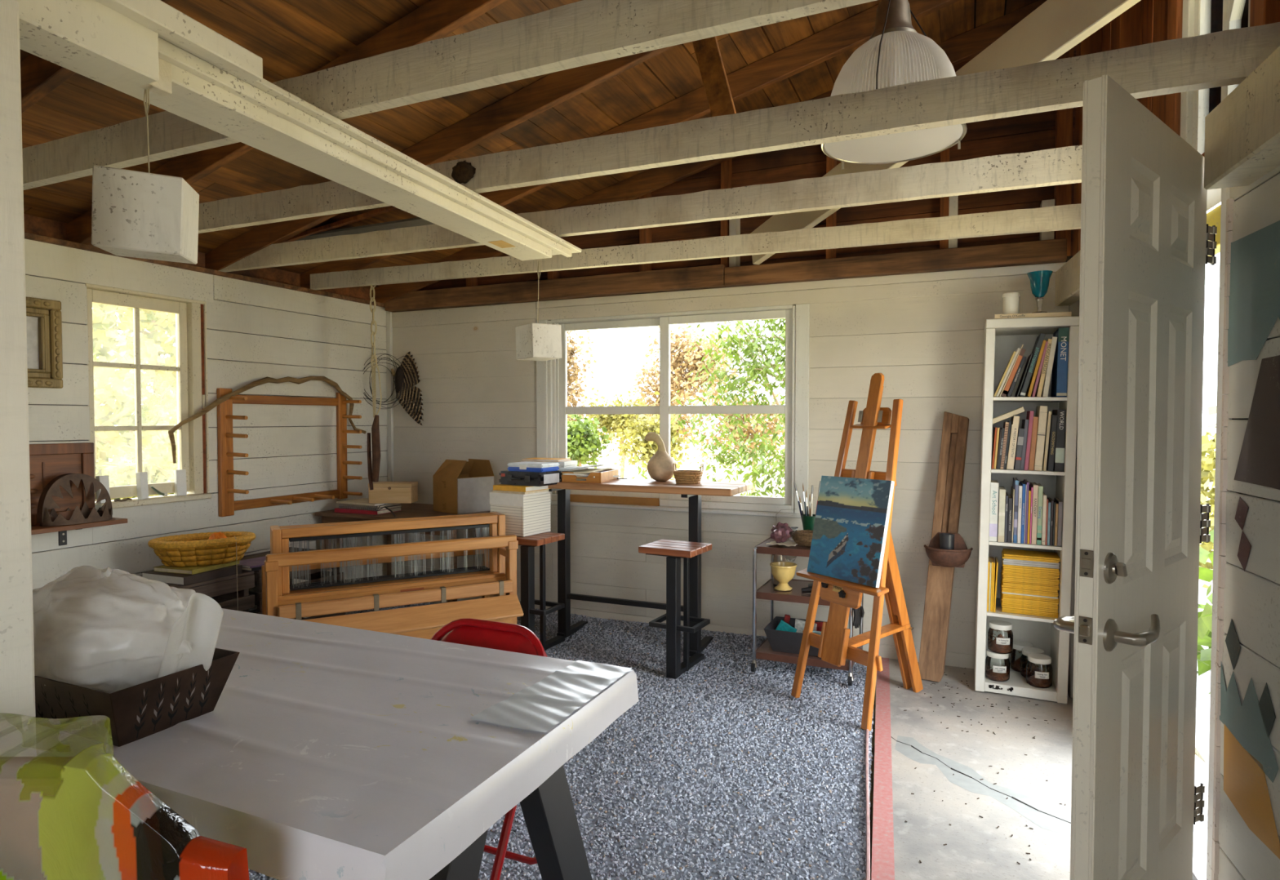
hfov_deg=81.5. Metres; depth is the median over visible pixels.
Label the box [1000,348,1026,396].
book
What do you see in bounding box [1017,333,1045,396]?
book
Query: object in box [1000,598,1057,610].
magazine
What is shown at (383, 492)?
wooden box
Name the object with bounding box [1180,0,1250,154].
window
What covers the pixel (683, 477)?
basket
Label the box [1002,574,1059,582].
magazine
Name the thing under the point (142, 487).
block
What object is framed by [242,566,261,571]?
magazine
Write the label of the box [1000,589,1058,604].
magazine
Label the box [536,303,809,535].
window
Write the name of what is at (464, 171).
nest
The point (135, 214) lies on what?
pendant lamp
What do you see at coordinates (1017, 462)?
book
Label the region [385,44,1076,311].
wall
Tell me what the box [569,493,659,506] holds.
strip
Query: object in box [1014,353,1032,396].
book
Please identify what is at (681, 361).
tree
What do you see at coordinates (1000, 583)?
magazine
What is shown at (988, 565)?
book
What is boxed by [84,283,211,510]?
window
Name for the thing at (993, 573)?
book
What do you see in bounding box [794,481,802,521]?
brush
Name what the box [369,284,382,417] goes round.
chain
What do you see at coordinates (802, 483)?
brush
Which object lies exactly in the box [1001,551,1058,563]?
magazine
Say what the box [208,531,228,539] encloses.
cloth
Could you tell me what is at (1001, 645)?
glass jar
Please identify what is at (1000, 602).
magazine
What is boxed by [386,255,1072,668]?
wall
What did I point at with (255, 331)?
wall
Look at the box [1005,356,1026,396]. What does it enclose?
book
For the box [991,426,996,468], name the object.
book
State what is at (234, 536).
thread
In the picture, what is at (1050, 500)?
book
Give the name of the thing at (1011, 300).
pot
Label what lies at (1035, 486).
book
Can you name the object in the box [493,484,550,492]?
book
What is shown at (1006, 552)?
magazine
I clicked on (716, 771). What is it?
rug
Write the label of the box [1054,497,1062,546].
book
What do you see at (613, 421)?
tree
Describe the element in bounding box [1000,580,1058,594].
magazine
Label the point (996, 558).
book
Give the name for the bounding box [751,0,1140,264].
ceiling beam
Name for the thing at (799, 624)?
packet
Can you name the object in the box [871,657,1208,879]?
floor
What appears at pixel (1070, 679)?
board
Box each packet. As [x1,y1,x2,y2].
[775,619,796,632]
[783,613,790,624]
[794,618,817,633]
[812,630,821,635]
[814,622,822,631]
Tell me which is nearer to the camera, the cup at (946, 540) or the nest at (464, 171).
the nest at (464, 171)
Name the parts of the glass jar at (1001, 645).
lid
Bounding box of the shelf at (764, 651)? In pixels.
[755,639,857,663]
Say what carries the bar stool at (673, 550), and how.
on the rug
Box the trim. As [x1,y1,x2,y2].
[0,0,36,756]
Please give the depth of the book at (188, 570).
3.77 m
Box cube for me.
[515,261,561,360]
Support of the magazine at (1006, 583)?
on the magazine at (1002, 584)
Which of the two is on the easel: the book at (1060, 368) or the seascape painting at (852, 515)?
the seascape painting at (852, 515)
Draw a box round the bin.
[764,616,823,656]
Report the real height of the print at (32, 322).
0.249 m
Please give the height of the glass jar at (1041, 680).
0.139 m
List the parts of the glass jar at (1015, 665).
lid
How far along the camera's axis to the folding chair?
2.08 m
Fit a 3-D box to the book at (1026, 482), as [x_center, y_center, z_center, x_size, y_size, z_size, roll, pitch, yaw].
[1.917,0.352,3.693,0.010,0.299,0.200,2,2,24]
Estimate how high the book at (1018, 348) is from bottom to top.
0.237 m
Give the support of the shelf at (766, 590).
attached to the trolley
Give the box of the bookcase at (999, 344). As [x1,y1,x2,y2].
[973,315,1079,704]
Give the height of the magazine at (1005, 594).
0.010 m
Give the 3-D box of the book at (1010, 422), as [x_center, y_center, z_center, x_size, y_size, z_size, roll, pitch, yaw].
[1.842,0.023,3.732,0.034,0.238,0.211,1,2,24]
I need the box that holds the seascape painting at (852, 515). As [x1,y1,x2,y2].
[807,475,894,587]
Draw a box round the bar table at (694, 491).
[547,478,752,656]
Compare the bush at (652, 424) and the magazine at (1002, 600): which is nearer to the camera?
the magazine at (1002, 600)
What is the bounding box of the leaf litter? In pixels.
[897,667,1066,864]
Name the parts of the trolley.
leg, leg, leg, leg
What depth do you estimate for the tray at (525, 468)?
4.32 m
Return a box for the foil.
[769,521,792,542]
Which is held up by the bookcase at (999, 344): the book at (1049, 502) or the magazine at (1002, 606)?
the book at (1049, 502)
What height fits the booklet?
0.010 m
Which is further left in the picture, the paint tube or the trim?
the trim
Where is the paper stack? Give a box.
[489,491,551,537]
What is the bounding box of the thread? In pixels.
[234,536,238,610]
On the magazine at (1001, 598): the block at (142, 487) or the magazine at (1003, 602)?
the magazine at (1003, 602)
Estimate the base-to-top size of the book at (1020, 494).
0.280 m
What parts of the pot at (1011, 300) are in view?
lid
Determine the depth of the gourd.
4.42 m
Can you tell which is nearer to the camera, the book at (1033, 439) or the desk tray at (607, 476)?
the book at (1033, 439)
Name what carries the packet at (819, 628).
in the bin
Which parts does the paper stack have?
lid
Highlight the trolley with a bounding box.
[751,537,863,685]
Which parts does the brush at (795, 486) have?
handle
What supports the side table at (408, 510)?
on the rug
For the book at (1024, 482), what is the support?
on the bookcase at (999, 344)
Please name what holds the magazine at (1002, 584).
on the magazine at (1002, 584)
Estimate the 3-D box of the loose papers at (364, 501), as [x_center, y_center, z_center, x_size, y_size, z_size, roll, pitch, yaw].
[-1.832,0.419,5.029,0.360,0.012,0.240,1,2,28]
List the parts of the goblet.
stem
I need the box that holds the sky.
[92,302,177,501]
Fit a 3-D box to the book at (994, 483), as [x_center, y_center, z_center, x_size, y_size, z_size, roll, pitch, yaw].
[1.784,0.352,3.751,0.036,0.290,0.201,2,2,24]
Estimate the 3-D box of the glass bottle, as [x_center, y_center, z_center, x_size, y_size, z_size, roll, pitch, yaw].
[0.857,0.524,4.120,0.056,0.082,0.055,1,2,24]
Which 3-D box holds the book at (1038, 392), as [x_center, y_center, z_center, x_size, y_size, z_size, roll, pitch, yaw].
[1.984,-0.348,3.659,0.063,0.279,0.211,1,2,24]
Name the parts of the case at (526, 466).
lid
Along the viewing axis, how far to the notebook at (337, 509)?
4.92 m
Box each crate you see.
[139,570,254,612]
[233,546,345,620]
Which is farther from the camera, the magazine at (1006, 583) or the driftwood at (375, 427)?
the driftwood at (375, 427)
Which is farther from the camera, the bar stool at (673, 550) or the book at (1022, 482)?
the bar stool at (673, 550)
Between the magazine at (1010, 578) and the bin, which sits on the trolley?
the bin
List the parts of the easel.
leg, clamp knob, name plate, clamp knob, leg, leg, leg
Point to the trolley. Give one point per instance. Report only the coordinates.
(766, 591)
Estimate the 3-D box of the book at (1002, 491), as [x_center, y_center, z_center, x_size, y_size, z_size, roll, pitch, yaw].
[1.816,0.369,3.737,0.028,0.259,0.200,2,2,24]
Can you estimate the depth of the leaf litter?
3.20 m
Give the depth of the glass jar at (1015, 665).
3.85 m
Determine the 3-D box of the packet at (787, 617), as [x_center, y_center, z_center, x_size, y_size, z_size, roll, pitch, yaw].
[0.821,1.028,4.171,0.046,0.093,0.030,0,2,7]
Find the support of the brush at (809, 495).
in the pot at (808, 522)
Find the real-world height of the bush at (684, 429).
2.296 m
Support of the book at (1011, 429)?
on the bookcase at (999, 344)
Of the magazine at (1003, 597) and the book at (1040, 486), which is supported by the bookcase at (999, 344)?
the book at (1040, 486)
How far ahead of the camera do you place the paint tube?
4.05 m
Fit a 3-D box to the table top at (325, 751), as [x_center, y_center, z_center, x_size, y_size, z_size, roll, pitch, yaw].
[-0.926,0.596,1.746,1.640,0.082,0.859,1,2,24]
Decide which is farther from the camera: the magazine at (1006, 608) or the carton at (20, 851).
the magazine at (1006, 608)
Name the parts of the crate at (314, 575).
corner post, corner post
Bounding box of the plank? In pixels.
[918,411,968,682]
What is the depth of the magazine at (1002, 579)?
3.63 m
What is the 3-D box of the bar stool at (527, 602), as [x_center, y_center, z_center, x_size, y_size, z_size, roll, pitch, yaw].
[-0.608,0.896,4.409,0.345,0.680,0.380,1,2,28]
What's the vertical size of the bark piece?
0.018 m
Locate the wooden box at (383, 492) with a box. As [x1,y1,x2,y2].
[368,481,417,503]
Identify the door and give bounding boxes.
[1053,74,1217,879]
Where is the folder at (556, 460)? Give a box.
[521,457,571,462]
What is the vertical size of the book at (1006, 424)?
0.232 m
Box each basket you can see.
[34,648,239,746]
[147,531,255,567]
[672,462,703,484]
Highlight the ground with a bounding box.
[108,435,1215,879]
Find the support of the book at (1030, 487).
on the bookcase at (999, 344)
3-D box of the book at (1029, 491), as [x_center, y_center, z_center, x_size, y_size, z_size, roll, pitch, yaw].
[1.925,0.372,3.690,0.008,0.259,0.200,2,2,24]
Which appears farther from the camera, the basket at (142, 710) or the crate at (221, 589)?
the crate at (221, 589)
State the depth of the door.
1.67 m
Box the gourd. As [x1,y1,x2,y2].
[644,431,675,481]
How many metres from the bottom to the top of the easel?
1.585 m
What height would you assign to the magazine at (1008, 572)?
0.009 m
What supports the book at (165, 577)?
on the crate at (221, 589)
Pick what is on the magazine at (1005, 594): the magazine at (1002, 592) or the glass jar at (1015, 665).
the magazine at (1002, 592)
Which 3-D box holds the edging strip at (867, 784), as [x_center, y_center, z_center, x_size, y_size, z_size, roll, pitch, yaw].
[0.746,1.288,2.441,0.023,0.017,1.811,1,2,18]
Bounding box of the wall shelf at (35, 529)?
[31,517,127,546]
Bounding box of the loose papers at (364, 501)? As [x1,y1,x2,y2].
[336,497,390,506]
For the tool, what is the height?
0.044 m
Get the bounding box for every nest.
[451,160,475,183]
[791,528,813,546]
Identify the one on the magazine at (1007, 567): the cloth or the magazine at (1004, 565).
the magazine at (1004, 565)
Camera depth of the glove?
3.78 m
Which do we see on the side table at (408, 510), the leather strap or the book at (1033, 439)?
the leather strap
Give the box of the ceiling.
[20,0,1279,307]
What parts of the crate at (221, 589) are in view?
corner post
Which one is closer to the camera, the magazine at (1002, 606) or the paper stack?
the magazine at (1002, 606)
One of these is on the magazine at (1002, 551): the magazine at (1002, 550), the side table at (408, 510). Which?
the magazine at (1002, 550)
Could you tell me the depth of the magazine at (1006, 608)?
3.63 m
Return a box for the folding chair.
[431,617,547,879]
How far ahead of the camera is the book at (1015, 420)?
3.63 m
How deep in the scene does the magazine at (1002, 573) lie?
3.63 m
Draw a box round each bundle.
[556,464,604,471]
[560,467,612,473]
[562,470,605,475]
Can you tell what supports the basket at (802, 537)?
on the trolley
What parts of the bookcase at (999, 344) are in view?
panel, panel, shelf, panel, shelf, shelf, shelf, panel, panel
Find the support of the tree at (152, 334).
on the ground
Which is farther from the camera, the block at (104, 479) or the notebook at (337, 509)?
the notebook at (337, 509)
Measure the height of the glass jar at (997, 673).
0.137 m
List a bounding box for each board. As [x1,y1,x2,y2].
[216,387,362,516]
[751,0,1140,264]
[1067,467,1075,697]
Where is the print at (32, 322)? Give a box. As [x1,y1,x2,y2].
[26,315,39,368]
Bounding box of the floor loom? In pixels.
[261,511,524,639]
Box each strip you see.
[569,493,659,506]
[865,728,870,879]
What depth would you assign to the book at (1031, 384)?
3.58 m
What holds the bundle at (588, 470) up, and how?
on the bundle at (581, 474)
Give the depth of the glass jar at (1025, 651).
3.75 m
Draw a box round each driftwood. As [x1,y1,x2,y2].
[367,432,373,489]
[371,414,380,481]
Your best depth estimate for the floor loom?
3.81 m
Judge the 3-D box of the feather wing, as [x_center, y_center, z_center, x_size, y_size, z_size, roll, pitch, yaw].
[-1.728,-0.384,5.525,0.321,0.555,0.052,1,2,24]
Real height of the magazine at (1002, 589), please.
0.007 m
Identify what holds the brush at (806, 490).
in the pot at (808, 522)
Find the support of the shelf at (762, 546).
attached to the trolley
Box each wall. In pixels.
[24,238,387,617]
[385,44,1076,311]
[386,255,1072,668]
[1054,0,1279,879]
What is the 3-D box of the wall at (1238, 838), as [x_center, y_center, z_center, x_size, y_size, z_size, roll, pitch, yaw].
[1.326,-0.494,1.040,0.294,3.850,6.034,1,2,19]
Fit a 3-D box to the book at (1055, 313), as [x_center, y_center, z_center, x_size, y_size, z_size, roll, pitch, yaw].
[1.925,-0.601,3.659,0.327,0.022,0.206,2,2,24]
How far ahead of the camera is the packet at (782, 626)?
4.09 m
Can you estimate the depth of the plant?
4.18 m
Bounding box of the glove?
[853,605,864,628]
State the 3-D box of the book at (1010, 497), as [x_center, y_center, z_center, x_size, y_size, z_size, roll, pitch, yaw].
[1.849,0.391,3.723,0.019,0.218,0.201,2,2,24]
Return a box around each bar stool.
[516,532,564,650]
[638,539,711,679]
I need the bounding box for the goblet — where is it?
[1026,270,1053,313]
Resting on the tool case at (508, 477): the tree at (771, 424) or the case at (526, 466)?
the case at (526, 466)
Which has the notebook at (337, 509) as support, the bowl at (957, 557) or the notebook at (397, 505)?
the notebook at (397, 505)
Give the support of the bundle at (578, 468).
on the bundle at (588, 470)
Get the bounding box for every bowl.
[924,532,973,567]
[1026,270,1053,297]
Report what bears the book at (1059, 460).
on the bookcase at (999, 344)
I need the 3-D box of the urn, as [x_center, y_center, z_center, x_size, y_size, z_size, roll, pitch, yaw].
[0.782,0.744,4.050,0.146,0.137,0.145,1,2,24]
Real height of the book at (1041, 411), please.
0.313 m
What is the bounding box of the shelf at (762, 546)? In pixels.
[757,537,810,550]
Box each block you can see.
[95,475,110,503]
[135,471,148,499]
[173,469,186,495]
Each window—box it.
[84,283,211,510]
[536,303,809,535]
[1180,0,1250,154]
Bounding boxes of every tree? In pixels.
[92,302,177,499]
[567,330,597,426]
[575,383,646,478]
[626,318,785,497]
[627,321,768,455]
[685,384,785,493]
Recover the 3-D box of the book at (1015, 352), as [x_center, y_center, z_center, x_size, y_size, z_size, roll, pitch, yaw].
[1.830,-0.326,3.734,0.097,0.222,0.210,1,2,24]
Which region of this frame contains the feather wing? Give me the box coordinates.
[391,351,423,426]
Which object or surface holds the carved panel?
on the wall shelf at (35, 529)
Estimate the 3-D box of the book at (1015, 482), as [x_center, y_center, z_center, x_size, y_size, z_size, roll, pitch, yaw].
[1.873,0.347,3.712,0.016,0.306,0.200,2,2,24]
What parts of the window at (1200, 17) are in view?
frame, pane, pane, frame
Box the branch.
[168,376,366,463]
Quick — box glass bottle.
[789,526,798,542]
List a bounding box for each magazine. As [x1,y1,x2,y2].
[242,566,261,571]
[1000,556,1059,568]
[1000,566,1058,579]
[1000,572,1058,585]
[1000,575,1058,588]
[1000,578,1057,592]
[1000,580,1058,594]
[1000,582,1057,597]
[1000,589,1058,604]
[1000,591,1057,605]
[1000,597,1057,613]
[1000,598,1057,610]
[1000,601,1058,616]
[1000,605,1057,617]
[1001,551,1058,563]
[1001,555,1059,567]
[1001,560,1058,570]
[1001,564,1059,576]
[1001,578,1058,586]
[1001,591,1057,599]
[1001,600,1057,609]
[1002,548,1060,559]
[1002,550,1060,561]
[1002,565,1059,573]
[1002,570,1059,577]
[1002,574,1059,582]
[1002,583,1059,590]
[1002,589,1058,595]
[1002,593,1058,600]
[1002,595,1058,602]
[1002,600,1058,607]
[1002,607,1058,614]
[1003,558,1059,564]
[1003,568,1060,574]
[1003,576,1059,583]
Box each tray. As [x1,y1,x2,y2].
[507,466,559,471]
[561,469,618,483]
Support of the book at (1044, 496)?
on the bookcase at (999, 344)
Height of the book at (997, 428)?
0.204 m
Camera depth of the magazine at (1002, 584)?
3.63 m
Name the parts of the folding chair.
panel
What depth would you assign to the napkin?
4.01 m
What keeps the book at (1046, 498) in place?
on the bookcase at (999, 344)
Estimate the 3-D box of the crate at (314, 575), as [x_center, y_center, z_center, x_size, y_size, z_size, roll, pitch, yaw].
[-2.150,0.966,4.398,0.460,0.541,0.600,1,2,24]
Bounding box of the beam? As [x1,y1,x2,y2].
[16,0,582,260]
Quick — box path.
[1195,565,1213,765]
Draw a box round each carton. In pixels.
[0,756,46,879]
[520,460,577,478]
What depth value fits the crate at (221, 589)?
3.89 m
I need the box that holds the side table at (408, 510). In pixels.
[314,502,506,602]
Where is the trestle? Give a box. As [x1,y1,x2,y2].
[429,764,592,879]
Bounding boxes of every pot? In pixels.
[801,514,815,530]
[1002,292,1020,314]
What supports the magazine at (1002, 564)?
on the magazine at (1008, 572)
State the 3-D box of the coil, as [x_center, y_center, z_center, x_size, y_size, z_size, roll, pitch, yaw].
[-1.869,-0.433,5.489,0.380,0.410,0.174,-1,2,-30]
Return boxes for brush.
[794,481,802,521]
[799,495,804,515]
[802,483,806,515]
[805,489,808,515]
[808,495,810,515]
[810,484,813,516]
[815,480,821,513]
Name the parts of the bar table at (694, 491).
leg, foot rail, leg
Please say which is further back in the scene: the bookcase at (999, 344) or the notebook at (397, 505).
the notebook at (397, 505)
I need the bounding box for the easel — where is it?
[791,373,923,731]
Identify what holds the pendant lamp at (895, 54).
hanging from the ceiling
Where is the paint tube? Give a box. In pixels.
[151,486,167,496]
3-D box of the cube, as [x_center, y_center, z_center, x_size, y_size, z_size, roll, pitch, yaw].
[-0.486,-0.617,3.554,0.163,0.464,0.163,-1,2,-38]
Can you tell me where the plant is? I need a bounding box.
[1196,529,1213,693]
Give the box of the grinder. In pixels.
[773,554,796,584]
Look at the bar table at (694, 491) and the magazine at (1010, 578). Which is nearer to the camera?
the magazine at (1010, 578)
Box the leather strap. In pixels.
[376,504,395,516]
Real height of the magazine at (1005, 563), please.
0.010 m
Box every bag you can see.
[0,713,248,879]
[32,565,223,693]
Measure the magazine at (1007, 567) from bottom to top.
0.011 m
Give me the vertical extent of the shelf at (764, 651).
0.006 m
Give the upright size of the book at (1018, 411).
0.085 m
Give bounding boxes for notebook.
[334,507,401,515]
[338,503,401,507]
[338,504,402,511]
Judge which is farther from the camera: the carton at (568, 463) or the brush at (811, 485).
the carton at (568, 463)
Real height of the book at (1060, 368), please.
0.328 m
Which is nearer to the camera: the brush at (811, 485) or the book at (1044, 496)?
the book at (1044, 496)
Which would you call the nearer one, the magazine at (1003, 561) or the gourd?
the magazine at (1003, 561)
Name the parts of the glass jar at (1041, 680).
lid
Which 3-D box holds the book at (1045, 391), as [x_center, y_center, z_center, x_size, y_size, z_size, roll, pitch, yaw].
[2.005,-0.352,3.651,0.059,0.288,0.210,1,2,24]
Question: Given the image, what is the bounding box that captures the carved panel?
[29,442,94,525]
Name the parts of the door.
lever, latch plate, deadbolt plate, lever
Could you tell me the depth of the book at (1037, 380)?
3.58 m
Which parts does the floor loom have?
post, post, castle post, shaft frame, shaft frame, castle sill, beater rail, maker plate, rail, post, castle post, arm, post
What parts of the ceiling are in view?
plate, grey panel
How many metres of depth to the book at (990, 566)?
3.68 m
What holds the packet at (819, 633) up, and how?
in the bin
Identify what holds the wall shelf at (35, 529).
attached to the wall at (255, 331)
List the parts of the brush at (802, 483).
handle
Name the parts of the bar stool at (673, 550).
seat plate, post, post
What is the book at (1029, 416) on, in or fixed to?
on the bookcase at (999, 344)
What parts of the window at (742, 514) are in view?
casing, sash, rail, sill, sash, rail, casing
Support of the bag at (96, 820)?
on the carton at (20, 851)
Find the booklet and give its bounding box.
[237,555,266,568]
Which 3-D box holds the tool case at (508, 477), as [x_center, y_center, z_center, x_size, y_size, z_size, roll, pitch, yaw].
[-0.654,0.222,4.389,0.311,0.079,0.261,1,2,30]
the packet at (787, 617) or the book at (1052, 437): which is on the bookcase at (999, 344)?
the book at (1052, 437)
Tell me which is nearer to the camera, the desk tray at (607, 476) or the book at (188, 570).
the book at (188, 570)
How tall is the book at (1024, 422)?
0.246 m
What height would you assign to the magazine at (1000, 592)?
0.007 m
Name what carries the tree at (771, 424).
on the ground
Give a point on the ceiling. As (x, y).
(566, 113)
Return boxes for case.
[498,470,561,486]
[506,461,559,471]
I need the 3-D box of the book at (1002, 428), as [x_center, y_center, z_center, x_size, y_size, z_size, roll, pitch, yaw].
[1.816,0.039,3.744,0.030,0.203,0.211,1,2,24]
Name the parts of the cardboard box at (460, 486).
panel, panel, panel, panel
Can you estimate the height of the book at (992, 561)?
0.248 m
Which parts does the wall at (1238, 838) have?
wall plate, wall plate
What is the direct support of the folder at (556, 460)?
on the carton at (568, 463)
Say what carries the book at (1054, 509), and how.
on the bookcase at (999, 344)
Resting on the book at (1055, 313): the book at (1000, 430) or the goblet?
the goblet
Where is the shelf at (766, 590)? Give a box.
[756,577,820,597]
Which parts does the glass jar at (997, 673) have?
lid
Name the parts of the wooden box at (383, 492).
lid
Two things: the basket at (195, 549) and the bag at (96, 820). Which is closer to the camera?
the bag at (96, 820)
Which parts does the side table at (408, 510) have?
leg, leg, leg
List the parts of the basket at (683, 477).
handle, handle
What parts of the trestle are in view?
leg, leg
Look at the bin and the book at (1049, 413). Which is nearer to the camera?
the book at (1049, 413)
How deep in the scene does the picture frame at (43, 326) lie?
3.52 m
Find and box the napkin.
[765,541,797,546]
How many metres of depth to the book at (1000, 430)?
3.66 m
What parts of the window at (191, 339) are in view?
sill, casing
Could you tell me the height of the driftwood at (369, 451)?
0.372 m
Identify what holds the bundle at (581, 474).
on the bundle
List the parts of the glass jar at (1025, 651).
lid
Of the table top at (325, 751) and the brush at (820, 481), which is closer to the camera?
the table top at (325, 751)
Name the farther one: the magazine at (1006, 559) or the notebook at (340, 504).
the notebook at (340, 504)
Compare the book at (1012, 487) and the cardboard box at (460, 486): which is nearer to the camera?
the book at (1012, 487)
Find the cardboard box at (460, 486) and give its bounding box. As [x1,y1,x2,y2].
[432,458,494,514]
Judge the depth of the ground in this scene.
22.86 m
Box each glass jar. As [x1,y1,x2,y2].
[985,648,1009,681]
[987,620,1013,653]
[1009,640,1034,671]
[1020,647,1045,678]
[1026,653,1052,688]
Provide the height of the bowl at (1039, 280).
0.122 m
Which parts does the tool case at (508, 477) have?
handle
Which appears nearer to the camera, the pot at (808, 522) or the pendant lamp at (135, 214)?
the pendant lamp at (135, 214)
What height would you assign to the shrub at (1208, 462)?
2.382 m
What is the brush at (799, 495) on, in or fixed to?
in the pot at (808, 522)
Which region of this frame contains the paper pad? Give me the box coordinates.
[492,488,548,494]
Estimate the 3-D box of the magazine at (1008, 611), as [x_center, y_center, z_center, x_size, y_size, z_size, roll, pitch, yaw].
[1.941,0.849,3.711,0.245,0.010,0.176,2,2,24]
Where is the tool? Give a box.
[801,586,812,593]
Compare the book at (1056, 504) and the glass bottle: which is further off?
the glass bottle
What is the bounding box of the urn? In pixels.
[769,561,796,591]
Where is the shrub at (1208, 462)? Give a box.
[1199,405,1216,588]
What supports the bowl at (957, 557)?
attached to the plank
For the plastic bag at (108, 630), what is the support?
in the basket at (142, 710)
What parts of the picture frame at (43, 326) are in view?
moulding, moulding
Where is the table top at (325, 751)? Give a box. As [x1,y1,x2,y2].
[35,608,638,879]
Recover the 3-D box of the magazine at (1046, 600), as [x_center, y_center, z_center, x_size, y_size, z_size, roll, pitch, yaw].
[1.944,0.774,3.711,0.244,0.008,0.176,2,2,24]
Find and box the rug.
[248,602,874,879]
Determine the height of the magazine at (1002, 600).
0.007 m
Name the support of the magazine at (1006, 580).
on the magazine at (1002, 579)
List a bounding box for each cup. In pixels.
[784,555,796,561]
[939,533,954,549]
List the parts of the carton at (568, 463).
lid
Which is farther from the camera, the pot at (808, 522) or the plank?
the pot at (808, 522)
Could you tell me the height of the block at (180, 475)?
0.146 m
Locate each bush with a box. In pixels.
[567,414,613,468]
[605,391,699,479]
[631,396,703,448]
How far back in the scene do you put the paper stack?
4.34 m
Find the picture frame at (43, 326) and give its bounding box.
[26,296,62,388]
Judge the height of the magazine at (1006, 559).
0.008 m
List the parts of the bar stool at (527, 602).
post, post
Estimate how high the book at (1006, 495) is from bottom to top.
0.229 m
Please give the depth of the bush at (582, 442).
13.19 m
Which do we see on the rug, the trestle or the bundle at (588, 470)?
the trestle
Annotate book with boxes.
[141,564,242,585]
[152,560,239,574]
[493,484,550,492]
[986,555,990,611]
[988,480,998,541]
[988,556,991,611]
[990,556,993,612]
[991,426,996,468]
[991,557,995,612]
[992,406,1025,423]
[993,311,1071,319]
[993,351,1016,396]
[993,426,999,468]
[993,556,998,612]
[995,347,1020,396]
[995,429,1001,469]
[996,486,1005,542]
[997,427,1004,469]
[998,344,1023,396]
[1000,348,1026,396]
[1000,422,1008,469]
[1003,421,1011,469]
[1004,492,1008,542]
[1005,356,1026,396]
[1006,424,1013,469]
[1006,494,1013,542]
[1007,415,1019,469]
[1011,486,1014,542]
[1013,428,1024,470]
[1013,477,1018,542]
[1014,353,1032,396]
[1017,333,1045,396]
[1017,483,1022,543]
[1020,419,1028,470]
[1020,480,1025,543]
[1023,410,1034,470]
[1023,479,1029,543]
[1023,481,1026,543]
[1025,340,1046,396]
[1026,488,1031,543]
[1028,416,1038,470]
[1028,484,1032,544]
[1030,481,1038,544]
[1031,341,1048,396]
[1033,405,1048,471]
[1035,338,1052,396]
[1036,483,1043,545]
[1040,336,1057,396]
[1041,411,1051,471]
[1041,492,1046,545]
[1044,497,1048,545]
[1046,414,1057,471]
[1046,500,1050,545]
[1047,497,1053,545]
[1051,327,1069,397]
[1051,498,1055,546]
[1052,409,1066,471]
[1053,500,1058,546]
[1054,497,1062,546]
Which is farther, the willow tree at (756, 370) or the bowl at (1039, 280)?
the willow tree at (756, 370)
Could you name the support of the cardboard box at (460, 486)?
on the side table at (408, 510)
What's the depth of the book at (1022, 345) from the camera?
3.63 m
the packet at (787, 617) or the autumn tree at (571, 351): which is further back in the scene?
the autumn tree at (571, 351)
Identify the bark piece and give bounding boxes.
[114,497,132,502]
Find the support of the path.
on the ground
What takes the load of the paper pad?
on the paper stack
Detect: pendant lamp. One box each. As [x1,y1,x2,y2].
[91,88,199,264]
[820,0,967,168]
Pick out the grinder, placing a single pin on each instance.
(775, 557)
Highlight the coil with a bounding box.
[361,353,413,408]
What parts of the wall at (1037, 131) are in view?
plate, plate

